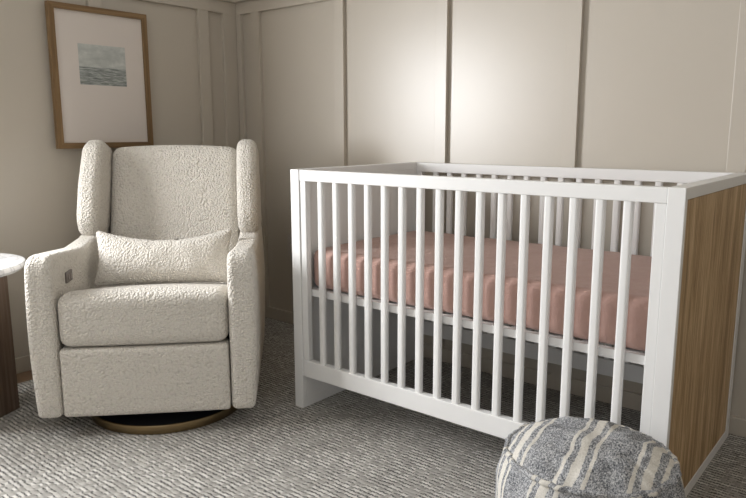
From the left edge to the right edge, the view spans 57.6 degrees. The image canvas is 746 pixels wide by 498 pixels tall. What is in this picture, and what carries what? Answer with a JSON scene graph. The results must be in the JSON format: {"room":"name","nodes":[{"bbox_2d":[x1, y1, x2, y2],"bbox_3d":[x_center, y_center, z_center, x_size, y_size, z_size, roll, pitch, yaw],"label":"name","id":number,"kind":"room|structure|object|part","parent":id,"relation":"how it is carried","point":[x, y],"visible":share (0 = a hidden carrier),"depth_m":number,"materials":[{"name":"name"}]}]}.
{"room":"bedroom","nodes":[
{"label":"bedroom","id":0,"kind":"room"},
{"bbox_2d":[17,370,32,383],"bbox_3d":[-0.445,0.903,1.181,4.565,0.060,4.348,8,13,39],"label":"floor","id":1,"kind":"structure","parent":0,"point":[24,376],"depth_m":2.99,"materials":[{"name":"brown wood"}]},
{"bbox_2d":[0,317,745,497],"bbox_3d":[-0.348,0.841,1.338,3.785,0.008,3.688,8,13,39],"label":"area rug","id":2,"kind":"object","parent":1,"relation":"on","point":[346,443],"visible":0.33,"depth_m":2.26,"materials":[{"name":"carpet"}]},
{"bbox_2d":[0,253,25,417],"bbox_3d":[-1.525,0.344,2.487,0.500,0.584,0.500,2,10,14],"label":"side table","id":3,"kind":"object","parent":2,"relation":"on","point":[9,263],"visible":0.98,"depth_m":2.55,"materials":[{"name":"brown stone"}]},
{"bbox_2d":[24,139,264,434],"bbox_3d":[-0.849,0.069,2.786,0.772,1.017,0.991,-1,10,-7],"label":"recliner chair","id":4,"kind":"object","parent":2,"relation":"on","point":[152,358],"visible":0.94,"depth_m":2.39,"materials":[{"name":"beige fabric"}]},
{"bbox_3d":[-1.178,0.229,2.733,0.099,0.582,0.889,-1,10,-7],"label":"arm","id":5,"kind":"part","parent":4,"relation":"part of","materials":[{"name":"beige fabric"}]},
{"bbox_3d":[-0.831,0.186,2.656,0.572,0.194,0.676,-1,10,-7],"label":"seat","id":6,"kind":"part","parent":4,"relation":"part of","materials":[{"name":"beige fabric"}]},
{"bbox_3d":[-0.795,0.454,2.406,0.570,0.245,0.084,-1,10,-7],"label":"footrest panel","id":7,"kind":"part","parent":4,"relation":"part of","materials":[{"name":"beige fabric"}]},
{"bbox_2d":[95,229,231,285],"bbox_3d":[-0.841,0.031,2.740,0.534,0.211,0.146,-1,10,-6],"label":"lumbar pillow","id":8,"kind":"object","parent":4,"relation":"on","point":[122,260],"visible":0.94,"depth_m":2.69,"materials":[{"name":"beige fabric"}]},
{"bbox_3d":[-0.888,-0.163,3.075,0.563,0.624,0.168,-1,-9,-7],"label":"backrest","id":9,"kind":"part","parent":4,"relation":"part of","materials":[{"name":"beige fabric"}]},
{"bbox_3d":[-0.510,0.213,2.812,0.099,0.582,0.889,-1,10,-7],"label":"arm","id":10,"kind":"part","parent":4,"relation":"part of","materials":[{"name":"beige fabric"}]},
{"bbox_2d":[290,162,745,496],"bbox_3d":[0.469,0.181,2.431,1.370,0.916,0.764,8,13,39],"label":"crib","id":11,"kind":"object","parent":2,"relation":"on","point":[343,340],"visible":0.9,"depth_m":2.12,"materials":[{"name":"white paint"}]},
{"bbox_3d":[-0.044,0.110,2.846,0.043,0.916,0.764,8,13,39],"label":"panel","id":12,"kind":"part","parent":11,"relation":"part of","materials":[{"name":"white paint"}]},
{"bbox_3d":[0.238,0.520,2.204,1.283,0.065,0.028,8,13,39],"label":"rail","id":13,"kind":"part","parent":11,"relation":"part of","materials":[{"name":"white paint"}]},
{"bbox_2d":[314,231,651,350],"bbox_3d":[0.468,0.093,2.415,1.266,0.157,0.675,8,13,39],"label":"mattress","id":14,"kind":"object","parent":11,"relation":"in","point":[640,272],"visible":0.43,"depth_m":2.15,"materials":[{"name":"pink fabric"}]},
{"bbox_3d":[0.236,-0.201,2.078,1.283,0.040,0.028,8,13,39],"label":"rail","id":15,"kind":"part","parent":11,"relation":"part of","materials":[{"name":"white paint"}]},
{"bbox_3d":[0.701,0.423,2.759,1.283,0.065,0.028,8,13,39],"label":"rail","id":16,"kind":"part","parent":11,"relation":"part of","materials":[{"name":"white paint"}]},
{"bbox_3d":[0.699,-0.299,2.634,1.283,0.040,0.028,8,13,39],"label":"rail","id":17,"kind":"part","parent":11,"relation":"part of","materials":[{"name":"white paint"}]},
{"bbox_3d":[0.982,0.251,2.016,0.043,0.916,0.764,8,13,39],"label":"panel","id":18,"kind":"part","parent":11,"relation":"part of","materials":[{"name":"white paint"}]},
{"bbox_2d":[495,416,685,497],"bbox_3d":[0.501,0.599,1.593,0.426,0.354,0.426,-6,11,-31],"label":"pouf ottoman","id":19,"kind":"object","parent":2,"relation":"on","point":[566,456],"visible":1,"depth_m":1.49,"materials":[{"name":"grey fabric"}]},
{"bbox_3d":[0.501,0.625,1.596,0.425,0.302,0.428,6,12,31],"label":"panel","id":20,"kind":"part","parent":19,"relation":"part of","materials":[{"name":"grey fabric"}]},
{"bbox_2d":[0,0,239,357],"bbox_3d":[-2.135,-0.570,2.330,0.200,2.458,4.108,8,13,39],"label":"wall","id":21,"kind":"structure","parent":0,"point":[39,180],"depth_m":3.04,"materials":[{"name":"beige paint"}]},
{"bbox_2d":[15,355,31,373],"bbox_3d":[-2.049,0.618,2.467,0.015,0.070,4.108,8,13,39],"label":"baseboard","id":22,"kind":"structure","parent":21,"relation":"attached to","point":[23,364],"depth_m":3.04,"materials":[{"name":"beige paint"}]},
{"bbox_2d":[86,0,101,7],"bbox_3d":[-1.279,-0.377,3.245,0.021,1.620,0.064,8,13,39],"label":"trim","id":23,"kind":"structure","parent":21,"relation":"attached to","point":[92,3],"depth_m":3.11,"materials":[{"name":"beige paint"}]},
{"bbox_2d":[44,0,153,148],"bbox_3d":[-1.258,-0.791,3.163,0.026,0.633,0.480,8,13,39],"label":"framed picture","id":24,"kind":"object","parent":21,"relation":"attached to","point":[99,57],"visible":0.93,"depth_m":3.14,"materials":[{"name":"white paper"}]},
{"bbox_3d":[-1.402,-0.761,2.990,0.026,0.633,0.026,8,13,39],"label":"frame","id":25,"kind":"part","parent":24,"relation":"part of","materials":[{"name":"brown wood"}]},
{"bbox_3d":[-1.258,-1.090,3.111,0.026,0.026,0.480,8,13,39],"label":"frame rail","id":26,"kind":"part","parent":24,"relation":"part of","materials":[{"name":"brown wood"}]},
{"bbox_2d":[77,43,126,86],"bbox_3d":[-1.254,-0.852,3.152,0.001,0.180,0.231,8,13,39],"label":"print","id":27,"kind":"object","parent":24,"relation":"attached to","point":[98,64],"depth_m":3.15},
{"bbox_3d":[-1.257,-0.492,3.215,0.026,0.026,0.480,8,13,39],"label":"frame rail","id":28,"kind":"part","parent":24,"relation":"part of","materials":[{"name":"brown wood"}]},
{"bbox_3d":[-1.114,-0.821,3.336,0.026,0.633,0.026,8,13,39],"label":"frame","id":29,"kind":"part","parent":24,"relation":"part of","materials":[{"name":"brown wood"}]},
{"bbox_2d":[141,0,235,14],"bbox_3d":[-2.051,-1.044,2.177,0.021,0.063,4.108,8,13,39],"label":"trim","id":30,"kind":"structure","parent":21,"relation":"attached to","point":[217,6],"depth_m":3.57,"materials":[{"name":"beige paint"}]},
{"bbox_2d":[196,9,213,145],"bbox_3d":[-0.897,-0.457,3.704,0.021,1.620,0.064,8,13,39],"label":"trim","id":31,"kind":"structure","parent":21,"relation":"attached to","point":[202,25],"depth_m":3.61,"materials":[{"name":"beige paint"}]},
{"bbox_2d":[221,13,239,149],"bbox_3d":[-0.787,-0.480,3.836,0.021,1.620,0.087,8,13,39],"label":"trim","id":32,"kind":"structure","parent":21,"relation":"attached to","point":[228,21],"depth_m":3.75,"materials":[{"name":"beige paint"}]},
{"bbox_2d":[243,0,745,418],"bbox_3d":[0.924,-0.616,2.550,4.485,2.458,0.120,8,13,39],"label":"wall","id":33,"kind":"structure","parent":0,"point":[657,76],"depth_m":2.80,"materials":[{"name":"beige paint"}]},
{"bbox_2d":[232,0,249,2],"bbox_3d":[0.871,-1.128,2.398,4.245,0.014,0.042,8,13,39],"label":"trim","id":34,"kind":"structure","parent":33,"relation":"attached to","point":[236,1],"depth_m":3.67,"materials":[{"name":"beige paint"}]},
{"bbox_2d":[236,15,246,139],"bbox_3d":[-0.731,-0.484,3.859,0.036,1.620,0.021,8,13,39],"label":"trim","id":35,"kind":"structure","parent":33,"relation":"attached to","point":[239,18],"depth_m":3.77,"materials":[{"name":"beige paint"}]},
{"bbox_2d":[251,12,269,306],"bbox_3d":[-0.626,-0.470,3.774,0.060,1.620,0.021,8,13,39],"label":"trim","id":36,"kind":"structure","parent":33,"relation":"attached to","point":[256,33],"depth_m":3.72,"materials":[{"name":"beige paint"}]},
{"bbox_2d":[235,0,328,14],"bbox_3d":[0.886,-1.090,2.406,4.224,0.063,0.021,8,13,39],"label":"trim","id":37,"kind":"structure","parent":33,"relation":"attached to","point":[247,7],"depth_m":3.57,"materials":[{"name":"beige paint"}]},
{"bbox_2d":[287,235,291,256],"bbox_3d":[-0.441,-0.014,3.709,0.070,0.116,0.007,8,13,39],"label":"wall outlet","id":38,"kind":"object","parent":33,"relation":"attached to","point":[289,237],"visible":0.52,"depth_m":3.72,"materials":[{"name":"beige plastic"}]},
{"bbox_2d":[333,0,346,166],"bbox_3d":[-0.160,-0.406,3.397,0.060,1.620,0.021,8,13,39],"label":"trim","id":39,"kind":"structure","parent":33,"relation":"attached to","point":[339,5],"depth_m":3.31,"materials":[{"name":"beige paint"}]},
{"bbox_2d":[431,0,449,347],"bbox_3d":[0.300,-0.342,3.025,0.060,1.620,0.021,8,13,39],"label":"trim","id":40,"kind":"structure","parent":33,"relation":"attached to","point":[442,30],"depth_m":2.95,"materials":[{"name":"beige paint"}]},
{"bbox_2d":[265,307,745,437],"bbox_3d":[0.889,0.571,2.698,4.230,0.070,0.015,8,13,39],"label":"baseboard","id":41,"kind":"structure","parent":33,"relation":"attached to","point":[631,400],"depth_m":2.82,"materials":[{"name":"beige paint"}]},
{"bbox_2d":[551,0,584,376],"bbox_3d":[0.761,-0.279,2.652,0.060,1.620,0.021,8,13,39],"label":"trim","id":42,"kind":"structure","parent":33,"relation":"attached to","point":[574,24],"depth_m":2.59,"materials":[{"name":"beige paint"}]},
{"bbox_2d":[726,0,745,172],"bbox_3d":[1.218,-0.215,2.283,0.060,1.620,0.021,8,13,39],"label":"trim","id":43,"kind":"structure","parent":33,"relation":"attached to","point":[736,155],"depth_m":2.24,"materials":[{"name":"beige paint"}]}
]}

